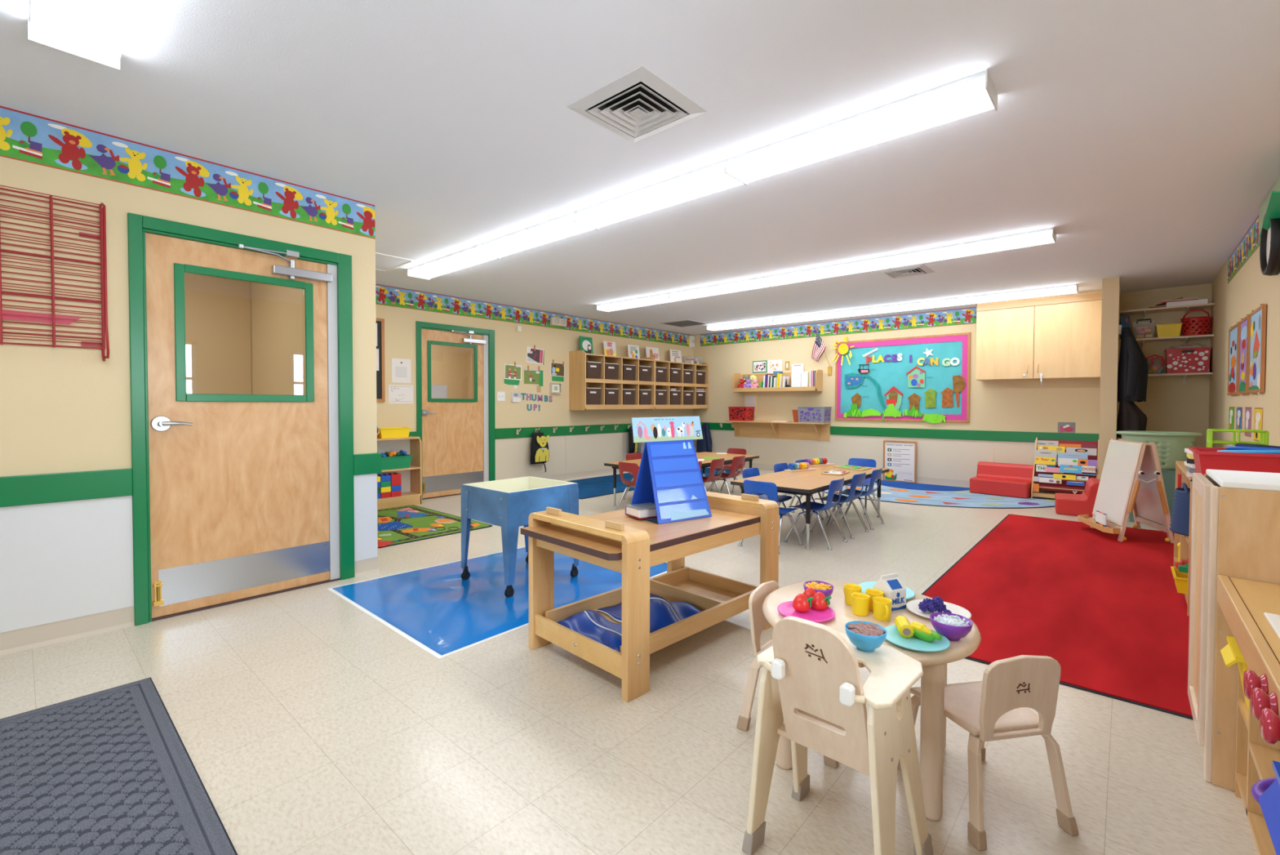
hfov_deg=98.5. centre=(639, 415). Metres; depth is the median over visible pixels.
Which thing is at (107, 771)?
door mat
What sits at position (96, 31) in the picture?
ceiling light
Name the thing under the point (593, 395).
storage bin
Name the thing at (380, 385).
notice board
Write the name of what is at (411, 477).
shelf
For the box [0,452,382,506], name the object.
trim
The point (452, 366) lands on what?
wall
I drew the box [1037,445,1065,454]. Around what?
picture book
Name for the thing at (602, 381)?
shelf
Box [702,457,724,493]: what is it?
chair
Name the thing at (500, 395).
light switch
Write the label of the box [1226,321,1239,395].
framed poster
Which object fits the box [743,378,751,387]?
plush toy
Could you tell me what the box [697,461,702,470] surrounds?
chair
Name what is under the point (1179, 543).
toy figure
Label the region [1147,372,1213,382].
closet shelf
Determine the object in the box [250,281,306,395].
wall partition
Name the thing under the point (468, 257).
ceiling light
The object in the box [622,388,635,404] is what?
storage bin
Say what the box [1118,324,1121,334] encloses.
wall hook
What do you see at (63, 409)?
wall
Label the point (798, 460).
chair
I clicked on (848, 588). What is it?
mug
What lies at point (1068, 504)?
seat
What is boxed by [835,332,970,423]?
bulletin board
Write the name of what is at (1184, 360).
crate
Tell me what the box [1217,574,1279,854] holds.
shelf unit
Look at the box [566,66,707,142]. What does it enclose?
ceiling vent
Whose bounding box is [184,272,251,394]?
wall
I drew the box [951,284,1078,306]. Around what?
ceiling light
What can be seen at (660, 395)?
storage bin
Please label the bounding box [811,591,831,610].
tomato
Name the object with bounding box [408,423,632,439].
trim
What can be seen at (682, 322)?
grille
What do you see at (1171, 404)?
wall
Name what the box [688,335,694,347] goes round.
fire alarm strobe
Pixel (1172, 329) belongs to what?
storage bin
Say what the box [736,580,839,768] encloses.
chair
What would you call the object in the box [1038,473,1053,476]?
picture book
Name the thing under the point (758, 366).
group photo
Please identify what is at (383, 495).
block
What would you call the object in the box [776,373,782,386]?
book
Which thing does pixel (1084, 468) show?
picture book
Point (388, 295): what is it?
trim
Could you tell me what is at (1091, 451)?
picture book
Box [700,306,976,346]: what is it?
trim
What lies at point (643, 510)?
book
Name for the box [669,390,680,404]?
storage bin
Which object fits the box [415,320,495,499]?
door
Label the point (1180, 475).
ruler
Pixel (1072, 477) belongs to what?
picture book
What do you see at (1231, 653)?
storage bin
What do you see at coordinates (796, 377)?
binder
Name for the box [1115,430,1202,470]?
laundry basket
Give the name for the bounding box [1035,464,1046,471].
picture book
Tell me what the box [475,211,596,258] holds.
ceiling light
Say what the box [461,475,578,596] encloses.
table
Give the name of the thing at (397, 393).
sheet
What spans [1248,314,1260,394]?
picture
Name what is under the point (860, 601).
mug
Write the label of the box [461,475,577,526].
tub
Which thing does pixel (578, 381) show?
cubby unit
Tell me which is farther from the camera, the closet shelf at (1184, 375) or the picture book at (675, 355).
the picture book at (675, 355)
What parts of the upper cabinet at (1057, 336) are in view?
cabinet door, cabinet door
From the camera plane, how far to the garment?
5.64 m
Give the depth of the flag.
8.70 m
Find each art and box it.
[582,337,591,353]
[630,346,637,358]
[649,349,657,358]
[671,351,679,361]
[1039,446,1062,450]
[1075,448,1087,452]
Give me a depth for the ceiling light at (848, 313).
7.98 m
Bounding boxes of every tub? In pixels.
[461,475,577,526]
[1135,318,1152,338]
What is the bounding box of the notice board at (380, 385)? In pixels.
[376,317,385,401]
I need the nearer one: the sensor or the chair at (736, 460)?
the chair at (736, 460)
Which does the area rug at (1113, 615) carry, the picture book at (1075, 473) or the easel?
the easel
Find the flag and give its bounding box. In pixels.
[812,326,831,374]
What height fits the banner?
0.124 m
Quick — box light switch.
[497,391,505,400]
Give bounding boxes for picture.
[1228,340,1235,392]
[1239,325,1247,391]
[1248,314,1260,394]
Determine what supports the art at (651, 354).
attached to the picture book at (652, 352)
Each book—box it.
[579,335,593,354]
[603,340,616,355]
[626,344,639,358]
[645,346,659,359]
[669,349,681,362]
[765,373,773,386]
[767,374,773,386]
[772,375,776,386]
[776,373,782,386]
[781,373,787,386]
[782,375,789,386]
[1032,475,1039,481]
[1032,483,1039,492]
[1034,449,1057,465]
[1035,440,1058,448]
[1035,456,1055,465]
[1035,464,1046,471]
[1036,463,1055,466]
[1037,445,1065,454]
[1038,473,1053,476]
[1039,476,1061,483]
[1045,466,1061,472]
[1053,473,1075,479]
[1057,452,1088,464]
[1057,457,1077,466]
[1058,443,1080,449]
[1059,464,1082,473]
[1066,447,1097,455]
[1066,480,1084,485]
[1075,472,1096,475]
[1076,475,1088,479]
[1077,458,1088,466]
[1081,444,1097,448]
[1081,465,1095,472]
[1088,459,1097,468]
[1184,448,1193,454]
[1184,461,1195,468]
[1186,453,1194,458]
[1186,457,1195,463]
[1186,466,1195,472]
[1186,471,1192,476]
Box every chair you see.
[615,461,639,510]
[622,452,642,499]
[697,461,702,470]
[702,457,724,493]
[706,455,745,494]
[711,448,746,492]
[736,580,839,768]
[737,479,803,554]
[742,467,792,524]
[742,615,933,854]
[773,462,823,519]
[782,477,847,550]
[791,459,841,517]
[809,471,869,538]
[829,467,884,529]
[834,457,877,514]
[897,654,1078,850]
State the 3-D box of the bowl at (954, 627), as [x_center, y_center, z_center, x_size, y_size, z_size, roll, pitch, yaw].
[0.875,0.598,1.553,0.107,0.053,0.107,1,2,41]
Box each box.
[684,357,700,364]
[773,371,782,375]
[1120,315,1129,327]
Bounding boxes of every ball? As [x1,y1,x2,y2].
[1151,365,1158,370]
[1155,363,1162,368]
[1156,368,1163,373]
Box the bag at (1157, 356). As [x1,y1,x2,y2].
[1146,354,1164,369]
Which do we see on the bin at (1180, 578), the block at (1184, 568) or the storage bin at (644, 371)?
the block at (1184, 568)
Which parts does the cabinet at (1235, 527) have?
door panel, door frame, corner post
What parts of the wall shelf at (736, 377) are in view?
panel, panel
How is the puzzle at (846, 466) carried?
on the table at (807, 482)
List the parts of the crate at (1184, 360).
handle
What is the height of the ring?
0.068 m
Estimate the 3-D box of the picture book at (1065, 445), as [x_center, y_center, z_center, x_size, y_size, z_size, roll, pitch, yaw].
[5.198,0.375,6.665,0.210,0.075,0.015,1,2,41]
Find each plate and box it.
[777,600,835,622]
[858,581,915,599]
[884,624,950,651]
[906,599,971,618]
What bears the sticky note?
attached to the wall at (511, 345)
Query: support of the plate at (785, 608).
on the round table at (934, 678)
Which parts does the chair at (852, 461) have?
seat, backrest, leg, leg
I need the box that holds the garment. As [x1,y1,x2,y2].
[1116,395,1146,437]
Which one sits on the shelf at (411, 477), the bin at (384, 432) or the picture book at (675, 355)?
the bin at (384, 432)
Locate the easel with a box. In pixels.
[1077,438,1173,542]
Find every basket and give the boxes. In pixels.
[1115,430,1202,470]
[1168,482,1190,535]
[1180,309,1212,336]
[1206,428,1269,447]
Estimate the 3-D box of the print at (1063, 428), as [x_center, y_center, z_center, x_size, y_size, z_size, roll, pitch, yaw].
[5.245,0.153,6.776,0.136,0.100,0.001,1,2,41]
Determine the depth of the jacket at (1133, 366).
5.57 m
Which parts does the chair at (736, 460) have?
leg, seat, leg, backrest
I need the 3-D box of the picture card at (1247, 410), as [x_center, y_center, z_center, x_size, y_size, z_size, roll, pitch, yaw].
[4.431,0.042,4.020,0.005,0.214,0.270,1,2,41]
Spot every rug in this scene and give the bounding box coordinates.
[377,504,492,548]
[565,467,742,498]
[821,479,1054,508]
[921,514,1193,719]
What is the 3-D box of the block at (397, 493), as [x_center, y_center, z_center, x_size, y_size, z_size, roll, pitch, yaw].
[-2.700,0.840,6.044,0.135,0.071,0.110,1,2,41]
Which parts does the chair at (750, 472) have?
backrest, seat, leg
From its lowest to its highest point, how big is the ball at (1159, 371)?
0.052 m
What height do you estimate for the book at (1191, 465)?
0.022 m
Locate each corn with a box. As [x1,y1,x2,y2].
[894,615,914,638]
[911,620,942,641]
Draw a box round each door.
[127,212,354,625]
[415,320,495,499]
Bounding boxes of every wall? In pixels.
[0,156,377,573]
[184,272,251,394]
[375,304,693,439]
[431,344,474,399]
[693,283,1212,460]
[1097,276,1120,479]
[1208,246,1279,448]
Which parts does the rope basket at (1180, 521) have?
handle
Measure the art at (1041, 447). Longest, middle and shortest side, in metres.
0.233 x 0.040 x 0.001 m
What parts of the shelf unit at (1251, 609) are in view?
panel, control knob, control knob, control knob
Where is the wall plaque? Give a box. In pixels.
[785,360,789,369]
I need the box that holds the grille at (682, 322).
[664,320,705,326]
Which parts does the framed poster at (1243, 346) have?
print panel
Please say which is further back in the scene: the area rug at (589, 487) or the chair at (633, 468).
the area rug at (589, 487)
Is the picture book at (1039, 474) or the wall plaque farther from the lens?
the wall plaque
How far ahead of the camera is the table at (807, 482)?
4.73 m
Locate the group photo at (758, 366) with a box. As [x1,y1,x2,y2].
[752,360,767,373]
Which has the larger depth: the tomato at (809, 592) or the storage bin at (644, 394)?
the storage bin at (644, 394)
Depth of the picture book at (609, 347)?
8.61 m
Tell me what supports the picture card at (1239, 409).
attached to the wall at (1249, 288)
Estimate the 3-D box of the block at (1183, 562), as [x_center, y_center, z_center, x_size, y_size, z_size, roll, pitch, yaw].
[3.162,0.843,3.161,0.085,0.045,0.060,1,2,41]
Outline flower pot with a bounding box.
[791,409,798,422]
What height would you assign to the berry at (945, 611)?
0.022 m
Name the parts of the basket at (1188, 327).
handle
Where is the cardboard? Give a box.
[1155,296,1182,306]
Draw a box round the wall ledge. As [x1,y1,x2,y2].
[724,420,831,440]
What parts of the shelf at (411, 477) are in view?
panel, panel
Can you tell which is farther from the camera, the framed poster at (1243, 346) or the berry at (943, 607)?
the framed poster at (1243, 346)
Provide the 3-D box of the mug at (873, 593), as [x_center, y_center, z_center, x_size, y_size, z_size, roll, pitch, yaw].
[0.754,0.590,1.772,0.055,0.058,0.067,1,1,29]
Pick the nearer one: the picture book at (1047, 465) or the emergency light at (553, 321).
the picture book at (1047, 465)
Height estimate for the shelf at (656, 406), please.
0.070 m
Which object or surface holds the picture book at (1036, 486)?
on the rack at (1048, 490)
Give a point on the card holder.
(515, 397)
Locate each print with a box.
[504,361,521,385]
[524,365,542,386]
[526,345,544,364]
[550,359,564,381]
[886,578,906,610]
[1059,424,1073,432]
[1229,409,1232,427]
[1236,409,1240,429]
[1245,410,1249,433]
[1255,412,1260,437]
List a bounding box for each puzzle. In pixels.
[821,470,849,475]
[833,464,871,471]
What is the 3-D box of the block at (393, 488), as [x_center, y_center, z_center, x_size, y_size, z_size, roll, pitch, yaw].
[-2.700,0.781,6.043,0.135,0.071,0.110,1,2,41]
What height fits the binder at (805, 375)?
0.257 m
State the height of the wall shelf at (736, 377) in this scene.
0.340 m
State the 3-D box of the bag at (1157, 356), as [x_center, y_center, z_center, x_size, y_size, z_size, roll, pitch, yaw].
[5.699,-0.571,6.109,0.170,0.215,0.192,1,2,41]
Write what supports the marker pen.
in the easel
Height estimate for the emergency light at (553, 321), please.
0.110 m
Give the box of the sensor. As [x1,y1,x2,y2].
[516,325,521,331]
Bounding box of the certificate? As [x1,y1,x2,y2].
[767,359,782,373]
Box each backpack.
[529,429,549,471]
[628,425,637,453]
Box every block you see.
[377,473,391,481]
[380,480,391,487]
[380,486,391,492]
[380,491,391,497]
[386,471,401,485]
[390,484,401,491]
[391,490,401,497]
[1175,561,1180,568]
[1177,563,1188,573]
[1180,558,1188,564]
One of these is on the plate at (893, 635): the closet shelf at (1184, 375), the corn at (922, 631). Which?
the corn at (922, 631)
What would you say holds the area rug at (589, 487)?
on the floor
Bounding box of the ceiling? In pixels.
[0,0,1279,335]
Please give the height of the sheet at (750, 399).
0.393 m
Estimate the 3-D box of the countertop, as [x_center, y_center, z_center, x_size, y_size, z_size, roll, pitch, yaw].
[1.400,0.491,0.927,0.426,0.020,1.430,1,2,41]
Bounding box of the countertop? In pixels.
[1229,577,1279,663]
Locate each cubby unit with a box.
[568,350,654,410]
[653,357,708,409]
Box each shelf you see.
[377,435,422,509]
[585,404,653,408]
[586,353,653,361]
[586,377,653,385]
[654,404,707,408]
[655,360,707,366]
[655,381,707,386]
[732,368,822,392]
[1032,489,1081,497]
[1119,333,1213,349]
[1120,302,1214,320]
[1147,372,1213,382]
[1173,460,1192,615]
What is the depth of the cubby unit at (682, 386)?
9.72 m
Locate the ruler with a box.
[1177,473,1182,488]
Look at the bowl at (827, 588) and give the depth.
1.83 m
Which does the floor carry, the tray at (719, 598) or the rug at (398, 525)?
the rug at (398, 525)
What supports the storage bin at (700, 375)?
on the cubby unit at (682, 386)
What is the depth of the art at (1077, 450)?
6.53 m
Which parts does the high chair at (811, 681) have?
panel, seat, backrest, panel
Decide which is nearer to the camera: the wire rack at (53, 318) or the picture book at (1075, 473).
the wire rack at (53, 318)
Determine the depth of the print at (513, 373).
7.41 m
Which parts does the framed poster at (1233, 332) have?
print panel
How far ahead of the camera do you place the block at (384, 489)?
5.91 m
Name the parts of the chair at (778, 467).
backrest, leg, leg, leg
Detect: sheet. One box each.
[388,384,413,403]
[391,358,410,382]
[703,457,719,458]
[744,393,757,415]
[791,363,803,373]
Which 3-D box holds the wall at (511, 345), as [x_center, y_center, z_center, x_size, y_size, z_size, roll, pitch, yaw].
[-1.290,-0.266,8.002,0.140,2.440,7.095,1,2,41]
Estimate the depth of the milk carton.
1.77 m
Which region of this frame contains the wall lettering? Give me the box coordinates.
[520,392,552,410]
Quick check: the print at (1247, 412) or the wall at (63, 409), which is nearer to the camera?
the wall at (63, 409)
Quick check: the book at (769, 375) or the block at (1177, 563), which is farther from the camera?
the book at (769, 375)
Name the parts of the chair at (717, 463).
seat, backrest, leg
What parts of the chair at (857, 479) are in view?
leg, seat, leg, leg, backrest, leg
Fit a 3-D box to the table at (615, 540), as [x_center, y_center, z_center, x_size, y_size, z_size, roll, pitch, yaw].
[0.090,0.740,2.678,1.135,0.658,0.671,-1,2,-45]
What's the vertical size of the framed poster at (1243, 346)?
0.579 m
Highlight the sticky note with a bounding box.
[537,385,541,392]
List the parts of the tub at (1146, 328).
handle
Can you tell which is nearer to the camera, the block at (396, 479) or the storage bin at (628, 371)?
the block at (396, 479)
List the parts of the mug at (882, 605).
handle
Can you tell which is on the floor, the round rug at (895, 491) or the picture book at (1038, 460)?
the round rug at (895, 491)
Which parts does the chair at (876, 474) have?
leg, leg, seat, leg, backrest, leg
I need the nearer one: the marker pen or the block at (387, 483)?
the marker pen
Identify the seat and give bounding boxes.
[969,461,1033,497]
[1054,477,1100,516]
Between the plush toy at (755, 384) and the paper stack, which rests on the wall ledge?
the paper stack
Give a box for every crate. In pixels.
[728,406,755,421]
[796,406,831,422]
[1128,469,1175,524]
[1164,346,1212,373]
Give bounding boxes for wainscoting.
[0,473,377,632]
[694,429,1035,480]
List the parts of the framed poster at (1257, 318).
print panel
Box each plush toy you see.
[737,378,744,387]
[739,374,749,387]
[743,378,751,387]
[749,374,757,386]
[750,378,759,388]
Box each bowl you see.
[803,580,833,596]
[844,620,887,652]
[929,612,973,640]
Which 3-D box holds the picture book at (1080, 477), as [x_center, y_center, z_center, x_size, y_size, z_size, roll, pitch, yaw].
[5.099,0.716,6.356,0.108,0.044,0.012,1,2,41]
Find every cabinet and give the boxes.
[975,289,1102,381]
[1187,468,1279,791]
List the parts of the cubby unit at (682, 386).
panel, panel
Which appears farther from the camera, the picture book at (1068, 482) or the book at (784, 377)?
the book at (784, 377)
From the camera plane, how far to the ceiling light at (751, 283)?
6.08 m
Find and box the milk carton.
[873,573,906,610]
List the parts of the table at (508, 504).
leg, leg, leg, leg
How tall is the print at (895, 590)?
0.089 m
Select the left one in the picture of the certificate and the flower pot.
the certificate
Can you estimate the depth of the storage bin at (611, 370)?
8.36 m
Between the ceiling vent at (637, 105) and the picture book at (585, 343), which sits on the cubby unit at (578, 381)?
the picture book at (585, 343)
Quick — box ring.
[1250,777,1276,803]
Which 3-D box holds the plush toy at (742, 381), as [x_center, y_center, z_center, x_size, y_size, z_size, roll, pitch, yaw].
[1.767,-0.558,9.599,0.146,0.192,0.146,0,1,0]
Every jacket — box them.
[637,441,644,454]
[1117,326,1148,401]
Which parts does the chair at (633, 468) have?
leg, backrest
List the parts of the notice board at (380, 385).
panel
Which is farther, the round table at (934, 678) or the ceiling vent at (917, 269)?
the ceiling vent at (917, 269)
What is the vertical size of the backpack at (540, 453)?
0.600 m
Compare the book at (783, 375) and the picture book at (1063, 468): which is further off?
the book at (783, 375)
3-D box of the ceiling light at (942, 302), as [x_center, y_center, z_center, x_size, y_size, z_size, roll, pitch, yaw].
[3.457,-1.426,7.263,1.211,0.069,0.230,1,2,41]
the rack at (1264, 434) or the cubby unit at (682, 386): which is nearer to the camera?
the rack at (1264, 434)
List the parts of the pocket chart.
panel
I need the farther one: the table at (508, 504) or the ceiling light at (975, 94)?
the table at (508, 504)
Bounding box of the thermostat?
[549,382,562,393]
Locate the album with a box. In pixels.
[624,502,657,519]
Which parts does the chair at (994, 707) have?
leg, seat, leg, leg, backrest, leg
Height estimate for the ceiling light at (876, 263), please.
0.069 m
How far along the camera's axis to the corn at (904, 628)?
1.54 m
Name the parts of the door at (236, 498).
handle, kick plate, pane, closer arm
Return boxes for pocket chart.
[631,439,711,524]
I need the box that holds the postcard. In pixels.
[1057,422,1075,432]
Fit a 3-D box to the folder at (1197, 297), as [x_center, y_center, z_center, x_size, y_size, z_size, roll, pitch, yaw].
[5.853,-1.248,5.988,0.280,0.009,0.200,1,2,41]
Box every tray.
[545,566,754,653]
[756,631,923,708]
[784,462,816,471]
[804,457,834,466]
[1077,514,1120,533]
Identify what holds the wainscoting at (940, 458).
attached to the wall at (1171, 404)
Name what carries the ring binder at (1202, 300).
on the closet shelf at (1200, 306)
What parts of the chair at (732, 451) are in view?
seat, backrest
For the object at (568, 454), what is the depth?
8.09 m
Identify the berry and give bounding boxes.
[918,600,929,612]
[923,597,932,602]
[928,601,937,612]
[931,595,943,606]
[937,604,946,612]
[943,608,951,613]
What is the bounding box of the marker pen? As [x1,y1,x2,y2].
[1103,513,1106,526]
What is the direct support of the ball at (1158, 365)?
in the bag at (1157, 356)
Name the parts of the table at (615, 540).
post, rail, folded apron, post, folded apron, post, rail, post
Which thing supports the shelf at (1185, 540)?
on the area rug at (1113, 615)
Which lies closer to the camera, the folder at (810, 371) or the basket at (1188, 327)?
the basket at (1188, 327)
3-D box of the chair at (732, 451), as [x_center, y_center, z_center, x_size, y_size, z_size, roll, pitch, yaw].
[1.189,0.707,7.295,0.366,0.534,0.409,1,2,41]
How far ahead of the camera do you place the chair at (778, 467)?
5.48 m
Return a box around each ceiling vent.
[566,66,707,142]
[660,319,709,327]
[876,263,933,278]
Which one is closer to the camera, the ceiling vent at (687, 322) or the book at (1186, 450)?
the book at (1186, 450)
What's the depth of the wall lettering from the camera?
7.69 m
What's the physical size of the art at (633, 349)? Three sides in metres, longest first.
0.200 x 0.180 x 0.001 m
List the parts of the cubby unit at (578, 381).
panel, panel, panel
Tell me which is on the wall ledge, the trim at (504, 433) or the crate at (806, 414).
the crate at (806, 414)
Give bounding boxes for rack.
[0,185,109,360]
[1031,437,1098,497]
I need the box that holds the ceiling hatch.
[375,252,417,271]
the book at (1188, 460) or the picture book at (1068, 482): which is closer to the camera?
the book at (1188, 460)
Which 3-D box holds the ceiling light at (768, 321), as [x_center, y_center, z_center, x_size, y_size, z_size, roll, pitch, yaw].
[1.640,-1.464,8.869,1.211,0.069,0.230,1,2,41]
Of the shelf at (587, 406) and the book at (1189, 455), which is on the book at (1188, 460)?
the book at (1189, 455)
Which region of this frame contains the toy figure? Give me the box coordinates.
[1177,542,1180,561]
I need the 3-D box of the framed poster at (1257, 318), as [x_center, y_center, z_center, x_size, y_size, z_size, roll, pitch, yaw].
[4.174,-0.439,3.731,0.022,0.595,0.518,1,2,41]
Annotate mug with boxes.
[843,583,862,605]
[851,591,870,616]
[865,588,884,611]
[872,596,892,621]
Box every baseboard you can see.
[0,555,379,655]
[537,467,626,480]
[723,462,969,487]
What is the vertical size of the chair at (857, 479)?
0.534 m
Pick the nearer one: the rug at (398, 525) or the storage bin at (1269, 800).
the storage bin at (1269, 800)
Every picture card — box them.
[1228,406,1235,429]
[1235,406,1242,429]
[1244,406,1251,436]
[1253,407,1262,441]
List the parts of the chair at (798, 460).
leg, backrest, leg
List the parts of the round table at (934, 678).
leg, leg, leg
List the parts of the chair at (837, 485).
leg, seat, leg, leg, backrest, leg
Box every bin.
[377,426,411,438]
[381,453,413,470]
[586,361,600,378]
[586,387,600,404]
[604,362,618,379]
[604,387,618,404]
[622,364,635,380]
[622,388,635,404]
[639,365,651,381]
[639,389,651,404]
[655,366,666,382]
[655,389,666,404]
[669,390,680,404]
[670,368,680,382]
[683,368,693,383]
[683,391,693,404]
[696,370,705,383]
[696,391,705,404]
[1155,323,1182,337]
[1170,565,1188,594]
[1188,442,1279,475]
[1220,635,1248,710]
[1257,760,1279,854]
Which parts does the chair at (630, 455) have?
leg, backrest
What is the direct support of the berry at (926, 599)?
on the plate at (913, 605)
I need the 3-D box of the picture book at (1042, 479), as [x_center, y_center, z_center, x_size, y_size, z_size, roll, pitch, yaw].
[4.856,0.762,6.526,0.211,0.060,0.015,1,2,41]
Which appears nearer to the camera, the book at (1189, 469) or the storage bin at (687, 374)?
the book at (1189, 469)
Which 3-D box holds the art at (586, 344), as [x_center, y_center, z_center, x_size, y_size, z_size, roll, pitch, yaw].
[-0.796,-1.047,8.247,0.002,0.240,0.180,-8,-5,41]
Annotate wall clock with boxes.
[1259,214,1279,275]
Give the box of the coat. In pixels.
[696,422,711,452]
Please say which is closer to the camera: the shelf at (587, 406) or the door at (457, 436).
the door at (457, 436)
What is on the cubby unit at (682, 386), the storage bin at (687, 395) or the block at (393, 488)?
the storage bin at (687, 395)
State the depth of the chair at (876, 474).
5.12 m
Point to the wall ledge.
(753, 428)
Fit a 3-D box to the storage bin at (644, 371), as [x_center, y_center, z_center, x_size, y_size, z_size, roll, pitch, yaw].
[-0.014,-0.674,9.048,0.282,0.273,0.282,1,2,41]
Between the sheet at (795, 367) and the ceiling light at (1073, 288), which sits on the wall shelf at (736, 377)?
the sheet at (795, 367)
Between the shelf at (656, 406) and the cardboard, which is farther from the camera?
the shelf at (656, 406)
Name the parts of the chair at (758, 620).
leg, backrest, seat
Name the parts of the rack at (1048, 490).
panel, panel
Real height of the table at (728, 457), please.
0.482 m
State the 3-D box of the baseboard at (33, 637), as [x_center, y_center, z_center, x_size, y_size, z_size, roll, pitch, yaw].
[-3.278,1.027,1.984,0.012,0.100,4.600,1,2,41]
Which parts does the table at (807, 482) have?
leg, leg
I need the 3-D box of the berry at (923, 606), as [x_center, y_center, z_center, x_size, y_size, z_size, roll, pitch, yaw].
[0.893,0.599,1.733,0.035,0.033,0.032,1,2,41]
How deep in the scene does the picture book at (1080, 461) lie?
6.41 m
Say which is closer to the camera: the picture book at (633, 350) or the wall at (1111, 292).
the wall at (1111, 292)
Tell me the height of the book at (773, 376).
0.212 m
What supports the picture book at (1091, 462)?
in the rack at (1048, 490)
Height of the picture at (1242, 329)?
0.505 m
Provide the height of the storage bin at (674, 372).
0.273 m
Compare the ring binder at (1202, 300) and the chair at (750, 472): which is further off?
the ring binder at (1202, 300)
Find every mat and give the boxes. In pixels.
[0,676,237,854]
[327,546,666,658]
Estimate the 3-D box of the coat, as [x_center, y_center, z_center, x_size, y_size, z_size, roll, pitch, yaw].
[1.191,0.404,10.213,0.360,0.562,0.182,1,2,41]
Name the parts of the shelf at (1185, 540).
panel, panel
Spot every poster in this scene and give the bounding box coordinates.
[883,440,916,482]
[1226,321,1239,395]
[1237,314,1249,394]
[1247,303,1266,394]
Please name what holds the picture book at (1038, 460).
in the rack at (1048, 490)
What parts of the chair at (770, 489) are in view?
backrest, leg, seat, leg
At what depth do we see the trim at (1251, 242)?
4.26 m
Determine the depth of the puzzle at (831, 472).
5.10 m
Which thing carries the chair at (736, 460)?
on the floor
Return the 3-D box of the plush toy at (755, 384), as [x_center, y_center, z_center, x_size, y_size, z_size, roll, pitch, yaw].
[1.951,-0.544,9.400,0.132,0.173,0.132,0,1,0]
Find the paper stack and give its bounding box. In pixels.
[772,420,791,422]
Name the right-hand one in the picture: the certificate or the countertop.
the countertop
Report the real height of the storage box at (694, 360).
0.150 m
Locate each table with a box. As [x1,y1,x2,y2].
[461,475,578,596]
[520,490,778,702]
[604,451,759,506]
[730,464,888,549]
[762,580,981,821]
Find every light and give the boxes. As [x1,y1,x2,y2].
[27,0,137,70]
[407,245,497,279]
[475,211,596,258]
[550,316,566,326]
[574,159,746,229]
[596,292,679,311]
[668,276,771,301]
[706,318,777,330]
[724,69,997,185]
[760,256,890,287]
[773,309,857,324]
[853,297,955,315]
[882,226,1056,268]
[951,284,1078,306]
[1258,177,1279,238]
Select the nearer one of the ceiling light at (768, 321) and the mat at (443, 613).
the mat at (443, 613)
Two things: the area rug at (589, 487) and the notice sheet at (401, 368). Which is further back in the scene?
the area rug at (589, 487)
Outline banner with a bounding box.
[631,416,702,442]
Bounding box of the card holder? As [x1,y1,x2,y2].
[511,392,520,401]
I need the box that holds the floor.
[0,466,1257,854]
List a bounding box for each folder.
[809,370,811,386]
[813,370,816,386]
[1160,297,1198,302]
[1161,298,1198,305]
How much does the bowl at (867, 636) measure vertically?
0.054 m
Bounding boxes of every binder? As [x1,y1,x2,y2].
[791,372,801,386]
[801,371,808,386]
[1165,298,1208,306]
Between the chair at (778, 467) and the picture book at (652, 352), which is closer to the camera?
the chair at (778, 467)
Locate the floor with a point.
(308, 724)
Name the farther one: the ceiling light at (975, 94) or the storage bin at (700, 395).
the storage bin at (700, 395)
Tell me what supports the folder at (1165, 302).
on the ring binder at (1202, 300)
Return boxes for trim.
[0,106,375,239]
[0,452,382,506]
[375,284,692,346]
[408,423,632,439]
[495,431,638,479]
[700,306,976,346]
[700,422,1098,442]
[1227,215,1260,284]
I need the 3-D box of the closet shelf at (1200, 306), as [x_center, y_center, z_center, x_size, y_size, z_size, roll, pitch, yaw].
[5.783,-1.131,6.079,0.743,0.100,0.300,1,2,41]

